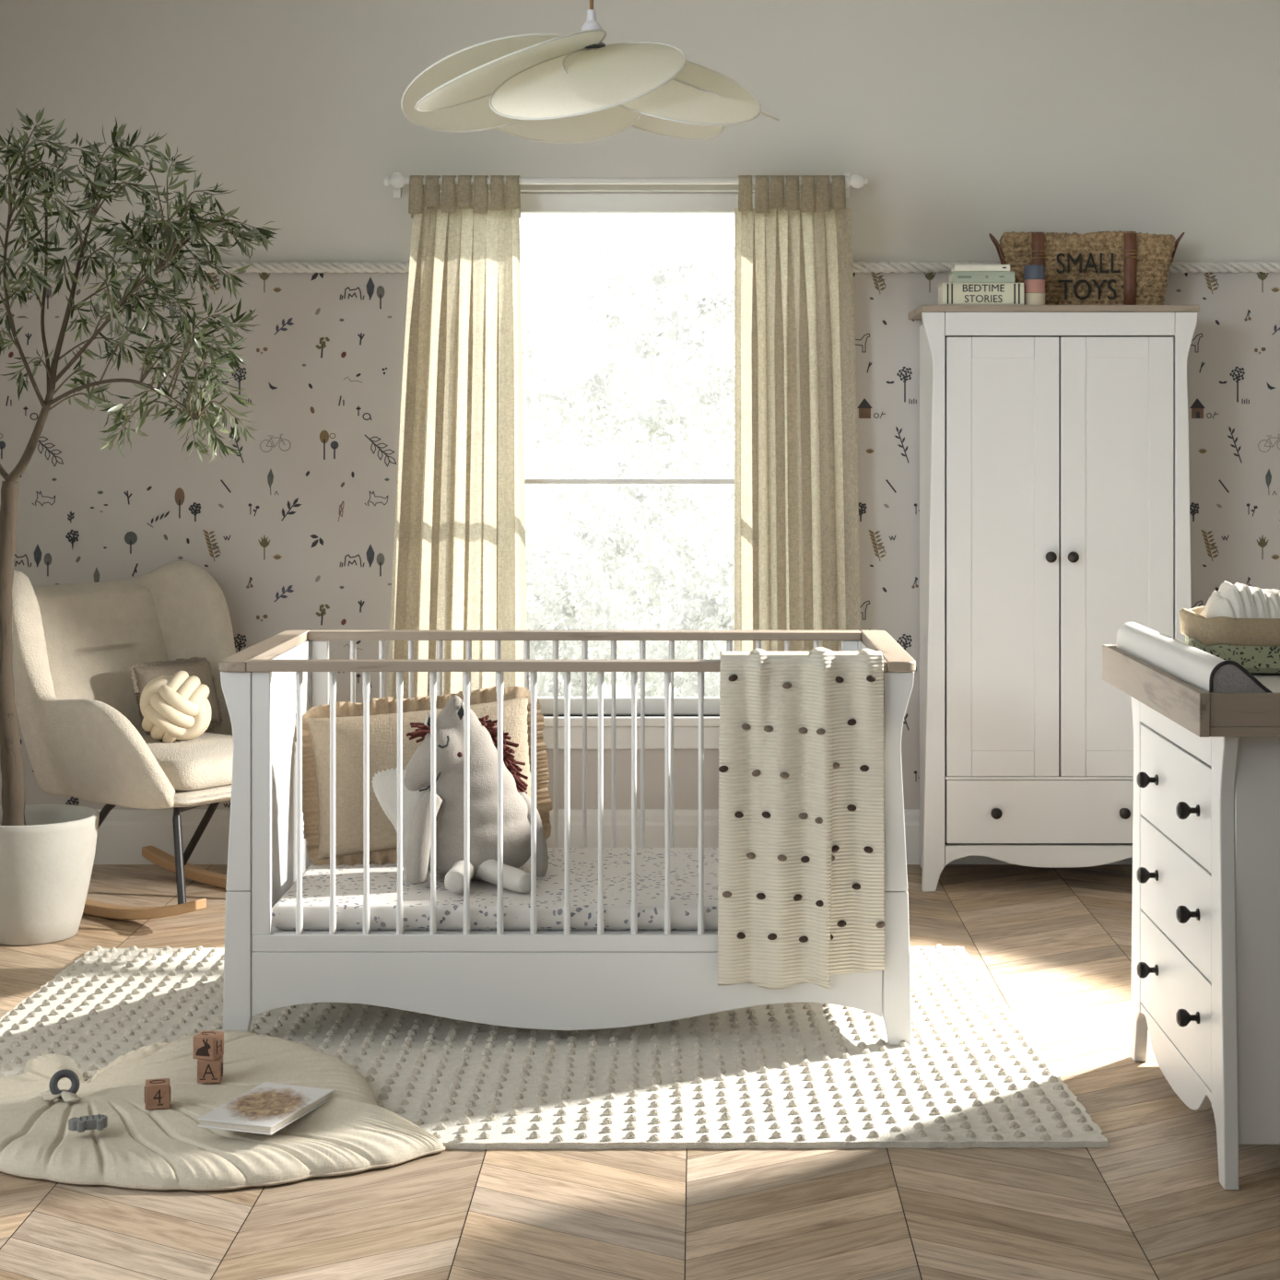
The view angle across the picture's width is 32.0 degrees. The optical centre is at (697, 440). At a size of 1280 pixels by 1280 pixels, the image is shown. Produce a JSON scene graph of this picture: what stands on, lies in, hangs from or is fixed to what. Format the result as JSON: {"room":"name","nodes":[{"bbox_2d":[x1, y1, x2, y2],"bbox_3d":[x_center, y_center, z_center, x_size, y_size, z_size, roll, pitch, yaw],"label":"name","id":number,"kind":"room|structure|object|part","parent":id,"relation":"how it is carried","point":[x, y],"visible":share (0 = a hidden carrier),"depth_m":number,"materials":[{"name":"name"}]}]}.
{"room":"children's room","nodes":[
{"label":"children's room","id":0,"kind":"room"},
{"bbox_2d":[0,0,1279,809],"bbox_3d":[-0.250,-0.080,7.000,4.700,2.780,0.161,0,0,0],"label":"wall","id":1,"kind":"structure","parent":0,"point":[965,122],"depth_m":6.92,"materials":[{"name":"paint"}]},
{"bbox_2d":[0,261,409,272],"bbox_3d":[-1.748,-0.535,6.901,1.714,0.036,0.036,0,0,0],"label":"trim","id":2,"kind":"structure","parent":1,"relation":"attached to","point":[263,266],"depth_m":6.89,"materials":[{"name":"white paint"}]},
{"bbox_2d":[424,192,800,749],"bbox_3d":[-0.228,0.090,6.958,1.365,1.729,0.147,0,0,0],"label":"window","id":3,"kind":"structure","parent":1,"relation":"in","point":[686,728],"depth_m":6.97,"materials":[{"name":"white paint"}]},
{"bbox_3d":[-0.228,0.905,6.928,1.365,0.100,0.085,0,0,0],"label":"sill","id":4,"kind":"part","parent":3,"relation":"part of","materials":[{"name":"white paint"}]},
{"bbox_2d":[93,809,1132,864],"bbox_3d":[-0.250,1.226,6.911,4.700,0.168,0.018,0,0,0],"label":"baseboard","id":5,"kind":"structure","parent":1,"relation":"attached to","point":[122,836],"depth_m":6.90,"materials":[{"name":"white paint"}]},
{"bbox_2d":[384,172,868,198],"bbox_3d":[-0.218,-0.790,6.847,1.474,0.080,0.142,0,0,0],"label":"pole","id":6,"kind":"object","parent":1,"relation":"attached to","point":[397,181],"visible":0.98,"depth_m":6.79,"materials":[{"name":"white metal"}]},
{"bbox_2d":[386,175,527,699],"bbox_3d":[-0.744,0.247,6.812,0.471,2.109,0.096,0,0,0],"label":"curtain","id":7,"kind":"object","parent":6,"relation":"hanging from","point":[459,560],"visible":0.74,"depth_m":6.80,"materials":[{"name":"fabric"}]},
{"bbox_2d":[734,175,860,651],"bbox_3d":[0.306,0.247,6.809,0.396,2.109,0.099,0,0,0],"label":"curtain","id":8,"kind":"object","parent":6,"relation":"hanging from","point":[797,547],"visible":0.66,"depth_m":6.80,"materials":[{"name":"fabric"}]},
{"bbox_2d":[852,261,1279,272],"bbox_3d":[1.275,-0.535,6.901,1.659,0.036,0.036,0,0,0],"label":"trim","id":9,"kind":"structure","parent":1,"relation":"attached to","point":[860,266],"depth_m":6.89,"materials":[{"name":"white paint"}]},
{"bbox_2d":[0,864,1279,1279],"bbox_3d":[-0.250,1.312,2.560,4.700,0.003,8.720,0,0,0],"label":"floor","id":10,"kind":"structure","parent":0,"point":[1055,944],"depth_m":3.87,"materials":[{"name":"brown wood"}]},
{"bbox_2d":[0,803,99,945],"bbox_3d":[-1.762,1.149,5.900,0.352,0.321,0.352,0,0,0],"label":"plant pot","id":11,"kind":"object","parent":10,"relation":"on","point":[46,863],"visible":0.97,"depth_m":5.78,"materials":[{"name":"ceramic"}]},
{"bbox_2d":[0,107,281,825],"bbox_3d":[-1.591,0.083,5.887,0.952,1.905,0.561,0,0,0],"label":"tree","id":12,"kind":"object","parent":11,"relation":"in","point":[11,757],"visible":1,"depth_m":5.85,"materials":[{"name":"green plant"}]},
{"bbox_2d":[11,561,235,919],"bbox_3d":[-1.529,0.836,6.365,0.894,0.943,0.766,0,0,37],"label":"rocking chair","id":13,"kind":"object","parent":10,"relation":"on","point":[76,646],"visible":0.77,"depth_m":6.24,"materials":[{"name":"fabric"}]},
{"bbox_3d":[-1.681,1.121,6.232,0.303,0.303,0.117,0,0,6],"label":"leg","id":14,"kind":"part","parent":13,"relation":"part of","materials":[{"name":"black metal"}]},
{"bbox_2d":[139,670,211,742],"bbox_3d":[-1.471,0.754,6.297,0.200,0.210,0.211,0,0,0],"label":"cushion","id":15,"kind":"object","parent":13,"relation":"on","point":[177,707],"visible":1,"depth_m":6.24,"materials":[{"name":"beige fabric"}]},
{"bbox_2d":[129,657,222,735],"bbox_3d":[-1.514,0.742,6.498,0.117,0.208,0.296,0,0,38],"label":"lumbar cushion","id":16,"kind":"object","parent":13,"relation":"on","point":[142,673],"visible":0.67,"depth_m":6.51,"materials":[{"name":"fabric"}]},
{"bbox_2d":[140,732,233,790],"bbox_3d":[-1.447,0.894,6.304,0.560,0.096,0.480,0,0,37],"label":"seat cushion","id":17,"kind":"object","parent":13,"relation":"on","point":[204,762],"depth_m":6.06,"materials":[{"name":"fabric"}]},
{"bbox_3d":[-1.376,1.104,6.040,0.066,0.270,0.179,0,0,15],"label":"leg","id":18,"kind":"part","parent":13,"relation":"part of","materials":[{"name":"black metal"}]},
{"bbox_3d":[-1.442,1.121,6.549,0.117,0.303,0.303,0,0,-22],"label":"leg","id":19,"kind":"part","parent":13,"relation":"part of","materials":[{"name":"black metal"}]},
{"bbox_3d":[-1.455,0.964,6.310,0.600,0.037,0.530,0,0,37],"label":"seat","id":20,"kind":"part","parent":13,"relation":"part of","materials":[{"name":"fabric"}]},
{"bbox_2d":[0,944,1107,1150],"bbox_3d":[-0.425,1.297,4.924,2.374,0.025,1.623,0,0,0],"label":"rug","id":21,"kind":"object","parent":10,"relation":"on","point":[784,1074],"visible":0.59,"depth_m":4.67,"materials":[{"name":"beige fabric"}]},
{"bbox_2d":[0,1030,446,1190],"bbox_3d":[-1.017,1.277,4.247,0.838,0.064,0.868,0,0,-30],"label":"play mat","id":22,"kind":"object","parent":21,"relation":"on","point":[139,1147],"visible":0.88,"depth_m":4.13,"materials":[{"name":"beige fabric"}]},
{"bbox_2d":[40,1068,81,1102],"bbox_3d":[-1.214,1.230,4.261,0.092,0.054,0.055,0,0,14],"label":"ring","id":23,"kind":"object","parent":22,"relation":"on","point":[54,1093],"visible":1,"depth_m":4.26,"materials":[{"name":"grey plastic"}]},
{"bbox_2d":[68,1114,107,1132],"bbox_3d":[-1.118,1.254,4.102,0.069,0.020,0.045,0,0,-28],"label":"silicone teether","id":24,"kind":"object","parent":22,"relation":"on","point":[99,1121],"visible":1,"depth_m":4.09,"materials":[{"name":"grey rubber"}]},
{"bbox_2d":[144,1078,170,1109],"bbox_3d":[-1.020,1.234,4.219,0.048,0.047,0.046,0,0,-14],"label":"block","id":25,"kind":"object","parent":22,"relation":"on","point":[157,1091],"visible":1,"depth_m":4.20,"materials":[{"name":"brown wood"}]},
{"bbox_2d":[197,1055,223,1083],"bbox_3d":[-0.958,1.234,4.389,0.048,0.046,0.046,0,0,-5],"label":"block","id":26,"kind":"object","parent":22,"relation":"on","point":[208,1071],"visible":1,"depth_m":4.37,"materials":[{"name":"brown wood"}]},
{"bbox_2d":[193,1030,223,1060],"bbox_3d":[-0.961,1.188,4.389,0.048,0.047,0.046,0,0,14],"label":"block","id":27,"kind":"object","parent":26,"relation":"on","point":[207,1045],"visible":1,"depth_m":4.37,"materials":[{"name":"brown wood"}]},
{"bbox_2d":[197,1082,334,1135],"bbox_3d":[-0.801,1.244,4.163,0.151,0.016,0.243,0,0,18],"label":"picture book","id":28,"kind":"object","parent":22,"relation":"on","point":[267,1108],"visible":1,"depth_m":4.14,"materials":[{"name":"white paper"}]},
{"bbox_2d":[218,630,915,1045],"bbox_3d":[-0.280,0.885,5.180,1.499,0.824,0.808,0,0,0],"label":"cot","id":29,"kind":"object","parent":21,"relation":"on","point":[567,979],"visible":0.7,"depth_m":4.79,"materials":[{"name":"white paint"}]},
{"bbox_3d":[-0.991,0.731,4.806,0.066,0.470,0.032,0,0,0],"label":"post","id":30,"kind":"part","parent":29,"relation":"part of","materials":[{"name":"white paint"}]},
{"bbox_3d":[-0.989,1.133,4.806,0.061,0.330,0.032,0,0,0],"label":"leg","id":31,"kind":"part","parent":29,"relation":"part of","materials":[{"name":"white paint"}]},
{"bbox_3d":[-0.998,0.484,5.180,0.063,0.022,0.808,0,0,0],"label":"rail","id":32,"kind":"part","parent":29,"relation":"part of","materials":[{"name":"brown wood"}]},
{"bbox_3d":[-0.977,0.853,5.180,0.030,0.714,0.714,0,0,0],"label":"panel","id":33,"kind":"part","parent":29,"relation":"part of","materials":[{"name":"white paint"}]},
{"bbox_3d":[-0.991,0.731,5.554,0.066,0.470,0.032,0,0,0],"label":"post","id":34,"kind":"part","parent":29,"relation":"part of","materials":[{"name":"white paint"}]},
{"bbox_3d":[-0.280,1.079,4.807,1.355,0.037,0.026,0,0,0],"label":"rail","id":35,"kind":"part","parent":29,"relation":"part of","materials":[{"name":"white paint"}]},
{"bbox_3d":[-0.280,1.078,5.180,1.349,0.031,0.712,0,0,0],"label":"mattress","id":36,"kind":"part","parent":29,"relation":"part of","materials":[{"name":"white fabric"}]},
{"bbox_2d":[271,847,718,929],"bbox_3d":[-0.280,1.035,5.180,1.286,0.055,0.708,0,0,0],"label":"mattress","id":37,"kind":"object","parent":29,"relation":"on","point":[583,862],"visible":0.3,"depth_m":4.92,"materials":[{"name":"white fabric"}]},
{"bbox_2d":[294,686,551,865],"bbox_3d":[-0.656,0.810,5.360,0.613,0.430,0.159,0,0,-7],"label":"cushion","id":38,"kind":"object","parent":37,"relation":"on","point":[483,702],"visible":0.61,"depth_m":5.32,"materials":[{"name":"beige fabric"}]},
{"bbox_2d":[371,694,548,893],"bbox_3d":[-0.541,0.797,5.083,0.397,0.422,0.333,0,0,0],"label":"toy","id":39,"kind":"object","parent":37,"relation":"on","point":[483,735],"visible":0.83,"depth_m":5.06,"materials":[{"name":"grey fabric"}]},
{"bbox_3d":[-0.613,0.892,5.019,0.087,0.202,0.053,0,0,-35],"label":"arm","id":40,"kind":"part","parent":39,"relation":"part of"},
{"bbox_3d":[-0.529,0.970,4.999,0.055,0.059,0.164,0,0,2],"label":"leg","id":41,"kind":"part","parent":39,"relation":"part of","materials":[{"name":"white fabric"}]},
{"bbox_3d":[-0.438,0.973,5.008,0.055,0.061,0.189,0,0,-40],"label":"leg","id":42,"kind":"part","parent":39,"relation":"part of","materials":[{"name":"white fabric"}]},
{"bbox_3d":[-0.385,0.907,5.154,0.103,0.189,0.051,0,0,35],"label":"arm","id":43,"kind":"part","parent":39,"relation":"part of"},
{"bbox_3d":[-0.280,0.484,4.804,1.372,0.022,0.055,0,0,0],"label":"rail","id":44,"kind":"part","parent":29,"relation":"part of","materials":[{"name":"brown wood"}]},
{"bbox_3d":[-0.280,0.484,5.556,1.372,0.022,0.055,0,0,0],"label":"rail","id":45,"kind":"part","parent":29,"relation":"part of","materials":[{"name":"brown wood"}]},
{"bbox_2d":[717,646,885,989],"bbox_3d":[0.223,0.807,4.794,0.357,0.724,0.128,0,0,3],"label":"knitted blanket","id":46,"kind":"object","parent":29,"relation":"hanging from","point":[801,892],"visible":1,"depth_m":4.76,"materials":[{"name":"beige fabric"}]},
{"bbox_3d":[0.417,0.853,5.180,0.030,0.714,0.714,0,0,0],"label":"panel","id":47,"kind":"part","parent":29,"relation":"part of","materials":[{"name":"white paint"}]},
{"bbox_3d":[0.438,0.484,5.180,0.063,0.022,0.808,0,0,0],"label":"rail","id":48,"kind":"part","parent":29,"relation":"part of","materials":[{"name":"brown wood"}]},
{"bbox_3d":[0.429,1.133,4.806,0.061,0.330,0.032,0,0,0],"label":"leg","id":49,"kind":"part","parent":29,"relation":"part of","materials":[{"name":"white paint"}]},
{"bbox_3d":[0.431,0.731,4.806,0.066,0.470,0.032,0,0,0],"label":"post","id":50,"kind":"part","parent":29,"relation":"part of","materials":[{"name":"white paint"}]},
{"bbox_2d":[907,305,1199,892],"bbox_3d":[1.052,0.458,6.668,0.805,1.702,0.454,0,0,0],"label":"wardrobe","id":51,"kind":"object","parent":10,"relation":"on","point":[1054,464],"visible":0.91,"depth_m":6.48,"materials":[{"name":"white paint"}]},
{"bbox_3d":[0.695,0.478,6.702,0.021,1.662,0.386,0,0,0],"label":"panel","id":52,"kind":"part","parent":51,"relation":"part of","materials":[{"name":"white paint"}]},
{"bbox_3d":[0.685,0.468,6.494,0.066,1.682,0.028,0,0,0],"label":"post","id":53,"kind":"part","parent":51,"relation":"part of","materials":[{"name":"white paint"}]},
{"bbox_2d":[936,282,1023,305],"bbox_3d":[0.829,-0.425,6.557,0.236,0.064,0.165,0,0,0],"label":"book","id":54,"kind":"object","parent":51,"relation":"on","point":[948,293],"visible":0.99,"depth_m":6.48,"materials":[{"name":"paper"}]},
{"bbox_2d":[947,270,1014,282],"bbox_3d":[0.830,-0.474,6.543,0.180,0.033,0.135,0,0,0],"label":"book","id":55,"kind":"object","parent":54,"relation":"on","point":[955,276],"visible":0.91,"depth_m":6.48,"materials":[{"name":"paper"}]},
{"bbox_2d":[950,264,1009,271],"bbox_3d":[0.826,-0.501,6.537,0.161,0.019,0.125,0,0,0],"label":"book","id":56,"kind":"object","parent":55,"relation":"on","point":[956,267],"visible":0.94,"depth_m":6.48,"materials":[{"name":"paper"}]},
{"bbox_3d":[0.864,1.077,6.461,0.033,0.033,0.040,0,0,0],"label":"knob","id":57,"kind":"part","parent":51,"relation":"part of","materials":[{"name":"brown metal"}]},
{"bbox_3d":[0.886,0.337,6.491,0.327,1.275,0.020,0,0,0],"label":"door","id":58,"kind":"part","parent":51,"relation":"part of","materials":[{"name":"white paint"}]},
{"bbox_2d":[1023,264,1045,305],"bbox_3d":[0.982,-0.452,6.515,0.063,0.117,0.063,0,0,0],"label":"cups","id":59,"kind":"object","parent":51,"relation":"on","point":[1034,275],"visible":0.98,"depth_m":6.49,"materials":[{"name":"multicoloured plastic"}]},
{"bbox_3d":[1.052,1.078,6.491,0.658,0.183,0.020,0,0,0],"label":"drawer","id":60,"kind":"part","parent":51,"relation":"part of","materials":[{"name":"white paint"}]},
{"bbox_3d":[1.021,0.337,6.461,0.033,0.033,0.040,0,0,0],"label":"knob","id":61,"kind":"part","parent":51,"relation":"part of","materials":[{"name":"brown metal"}]},
{"bbox_3d":[1.052,-0.339,6.493,0.666,0.068,0.026,0,0,0],"label":"rail","id":62,"kind":"part","parent":51,"relation":"part of","materials":[{"name":"white paint"}]},
{"bbox_3d":[1.085,0.337,6.461,0.033,0.033,0.040,0,0,0],"label":"knob","id":63,"kind":"part","parent":51,"relation":"part of","materials":[{"name":"brown metal"}]},
{"bbox_2d":[988,230,1184,305],"bbox_3d":[1.180,-0.513,6.780,0.586,0.238,0.248,0,0,5],"label":"basket","id":64,"kind":"object","parent":51,"relation":"on","point":[1113,267],"visible":0.84,"depth_m":6.67,"materials":[{"name":"brown wicker"}]},
{"bbox_3d":[0.914,-0.584,6.808,0.051,0.097,0.115,0,0,0],"label":"handle","id":65,"kind":"part","parent":64,"relation":"part of","materials":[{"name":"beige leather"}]},
{"bbox_3d":[1.180,-0.597,6.785,0.518,0.071,0.239,0,0,5],"label":"lid","id":66,"kind":"part","parent":64,"relation":"part of","materials":[{"name":"brown wicker"}]},
{"bbox_3d":[1.447,-0.583,6.762,0.052,0.097,0.115,0,0,0],"label":"handle","id":67,"kind":"part","parent":64,"relation":"part of","materials":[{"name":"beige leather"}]},
{"bbox_3d":[1.218,0.337,6.491,0.327,1.275,0.020,0,0,0],"label":"door","id":68,"kind":"part","parent":51,"relation":"part of","materials":[{"name":"white paint"}]},
{"bbox_3d":[1.235,1.077,6.461,0.033,0.033,0.040,0,0,0],"label":"knob","id":69,"kind":"part","parent":51,"relation":"part of","materials":[{"name":"brown metal"}]},
{"bbox_3d":[1.419,0.468,6.494,0.066,1.682,0.028,0,0,0],"label":"post","id":70,"kind":"part","parent":51,"relation":"part of","materials":[{"name":"white paint"}]},
{"bbox_2d":[1130,696,1279,1189],"bbox_3d":[1.150,0.910,4.325,0.540,0.800,0.850,0,0,0],"label":"dresser","id":71,"kind":"object","parent":10,"relation":"on","point":[1205,987],"visible":0.92,"depth_m":3.98,"materials":[{"name":"white paint"}]},
{"bbox_3d":[0.933,0.910,4.699,0.026,0.800,0.101,0,0,0],"label":"post","id":72,"kind":"part","parent":71,"relation":"part of","materials":[{"name":"white paint"}]},
{"bbox_3d":[0.901,0.680,4.475,0.040,0.033,0.033,0,0,0],"label":"knob","id":73,"kind":"part","parent":71,"relation":"part of","materials":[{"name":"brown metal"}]},
{"bbox_3d":[0.901,0.871,4.475,0.040,0.033,0.033,0,0,0],"label":"knob","id":74,"kind":"part","parent":71,"relation":"part of","materials":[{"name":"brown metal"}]},
{"bbox_3d":[0.901,1.061,4.475,0.040,0.033,0.033,0,0,0],"label":"knob","id":75,"kind":"part","parent":71,"relation":"part of","materials":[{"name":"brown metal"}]},
{"bbox_3d":[0.932,0.547,4.325,0.024,0.074,0.647,0,0,0],"label":"rail","id":76,"kind":"part","parent":71,"relation":"part of","materials":[{"name":"white paint"}]},
{"bbox_3d":[0.931,0.683,4.325,0.021,0.187,0.643,0,0,0],"label":"drawer","id":77,"kind":"part","parent":71,"relation":"part of","materials":[{"name":"white paint"}]},
{"bbox_3d":[0.931,0.877,4.325,0.021,0.192,0.643,0,0,0],"label":"drawer","id":78,"kind":"part","parent":71,"relation":"part of","materials":[{"name":"white paint"}]},
{"bbox_3d":[0.931,1.073,4.325,0.021,0.191,0.643,0,0,0],"label":"drawer","id":79,"kind":"part","parent":71,"relation":"part of","materials":[{"name":"white paint"}]},
{"bbox_3d":[0.901,0.680,4.105,0.040,0.033,0.033,0,0,0],"label":"knob","id":80,"kind":"part","parent":71,"relation":"part of","materials":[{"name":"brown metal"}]},
{"bbox_3d":[0.901,0.871,4.105,0.040,0.033,0.033,0,0,0],"label":"knob","id":81,"kind":"part","parent":71,"relation":"part of","materials":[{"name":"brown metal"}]},
{"bbox_3d":[0.901,1.061,4.105,0.040,0.033,0.033,0,0,0],"label":"knob","id":82,"kind":"part","parent":71,"relation":"part of","materials":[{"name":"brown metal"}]},
{"bbox_2d":[1102,644,1279,737],"bbox_3d":[1.156,0.472,4.298,0.588,0.075,0.925,0,0,0],"label":"tray","id":83,"kind":"object","parent":71,"relation":"on","point":[1203,713],"visible":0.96,"depth_m":3.88,"materials":[{"name":"brown wood"}]},
{"bbox_2d":[1116,622,1279,692],"bbox_3d":[1.156,0.436,4.295,0.544,0.112,0.874,0,0,0],"label":"mat","id":84,"kind":"object","parent":83,"relation":"on","point":[1207,672],"visible":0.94,"depth_m":4.12,"materials":[{"name":"white plastic"}]},
{"bbox_2d":[1179,606,1279,673],"bbox_3d":[1.143,0.395,4.430,0.333,0.113,0.278,0,0,0],"label":"fabric basket","id":85,"kind":"object","parent":84,"relation":"on","point":[1253,643],"visible":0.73,"depth_m":4.30,"materials":[{"name":"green fabric"}]},
{"bbox_2d":[1199,580,1279,618],"bbox_3d":[1.143,0.323,4.430,0.263,0.083,0.208,0,0,0],"label":"cloth","id":86,"kind":"object","parent":85,"relation":"in","point":[1238,600],"visible":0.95,"depth_m":4.36,"materials":[{"name":"white fabric"}]},
{"bbox_3d":[1.156,0.438,3.867,0.537,0.107,0.012,0,0,0],"label":"panel","id":87,"kind":"part","parent":84,"relation":"part of","materials":[{"name":"grey fabric"}]},
{"bbox_3d":[1.156,0.501,4.298,0.551,0.016,0.919,0,0,0],"label":"board","id":88,"kind":"part","parent":83,"relation":"part of","materials":[{"name":"brown wood"}]},
{"bbox_3d":[0.933,0.910,3.951,0.026,0.800,0.101,0,0,0],"label":"post","id":89,"kind":"part","parent":71,"relation":"part of","materials":[{"name":"white paint"}]},
{"bbox_3d":[1.166,0.875,3.941,0.438,0.729,0.018,0,0,0],"label":"panel","id":90,"kind":"part","parent":71,"relation":"part of","materials":[{"name":"white paint"}]},
{"bbox_3d":[-0.250,-1.520,3.040,4.940,0.100,8.080,0,0,0],"label":"ceiling","id":91,"kind":"structure","parent":0,"visible":0},
{"bbox_2d":[400,0,779,143],"bbox_3d":[-0.241,-1.067,5.005,0.853,0.809,0.823,0,0,0],"label":"pendant lamp","id":92,"kind":"object","parent":91,"relation":"hanging from","point":[576,88],"visible":1,"depth_m":4.88,"materials":[{"name":"beige fabric"}]},
{"bbox_3d":[-0.237,-1.196,5.000,0.009,0.507,0.009,0,0,0],"label":"cord","id":93,"kind":"part","parent":92,"relation":"part of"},
{"label":"outside","id":94,"kind":"structure","parent":0,"visible":0},
{"bbox_2d":[525,530,734,696],"bbox_3d":[0.000,1.670,23.560,28.000,0.120,32.880,0,0,0],"label":"ground","id":95,"kind":"structure","parent":94,"point":[606,689],"depth_m":24.78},
{"bbox_2d":[525,523,668,696],"bbox_3d":[-0.900,0.981,11.733,1.400,1.274,1.333,0,0,-38],"label":"shrub","id":96,"kind":"object","parent":95,"relation":"on","point":[573,602],"visible":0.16,"depth_m":11.51,"materials":[{"name":"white plant"}]},
{"bbox_3d":[-0.926,1.192,11.774,0.638,0.847,0.664,0,0,-35],"label":"stem","id":97,"kind":"part","parent":96,"relation":"part of","materials":[{"name":"plant"}]},
{"bbox_2d":[520,213,734,650],"bbox_3d":[-0.318,-0.059,17.008,2.678,3.345,2.088,0,0,0],"label":"tree","id":98,"kind":"object","parent":95,"relation":"on","point":[718,303],"visible":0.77,"depth_m":16.72,"materials":[{"name":"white plant"}]},
{"bbox_3d":[-0.106,0.230,17.062,1.034,2.767,1.381,0,0,-18],"label":"stem","id":99,"kind":"part","parent":98,"relation":"part of","materials":[{"name":"plant"}]},
{"bbox_2d":[524,410,734,696],"bbox_3d":[-0.213,0.716,13.393,1.743,1.801,1.474,0,0,20],"label":"tree","id":100,"kind":"object","parent":95,"relation":"on","point":[624,546],"visible":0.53,"depth_m":13.18,"materials":[{"name":"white plant"}]},
{"bbox_3d":[-0.219,0.981,13.493,0.804,1.268,0.838,0,0,-35],"label":"stem","id":101,"kind":"part","parent":100,"relation":"part of","materials":[{"name":"plant"}]},
{"bbox_2d":[617,513,734,696],"bbox_3d":[0.295,0.943,10.298,1.365,1.355,1.245,0,0,-8],"label":"shrub","id":102,"kind":"object","parent":95,"relation":"on","point":[720,572],"visible":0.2,"depth_m":10.13,"materials":[{"name":"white plant"}]},
{"bbox_3d":[0.343,1.151,10.371,0.613,0.928,0.638,0,0,-35],"label":"stem","id":103,"kind":"part","parent":102,"relation":"part of","materials":[{"name":"plant"}]}
]}

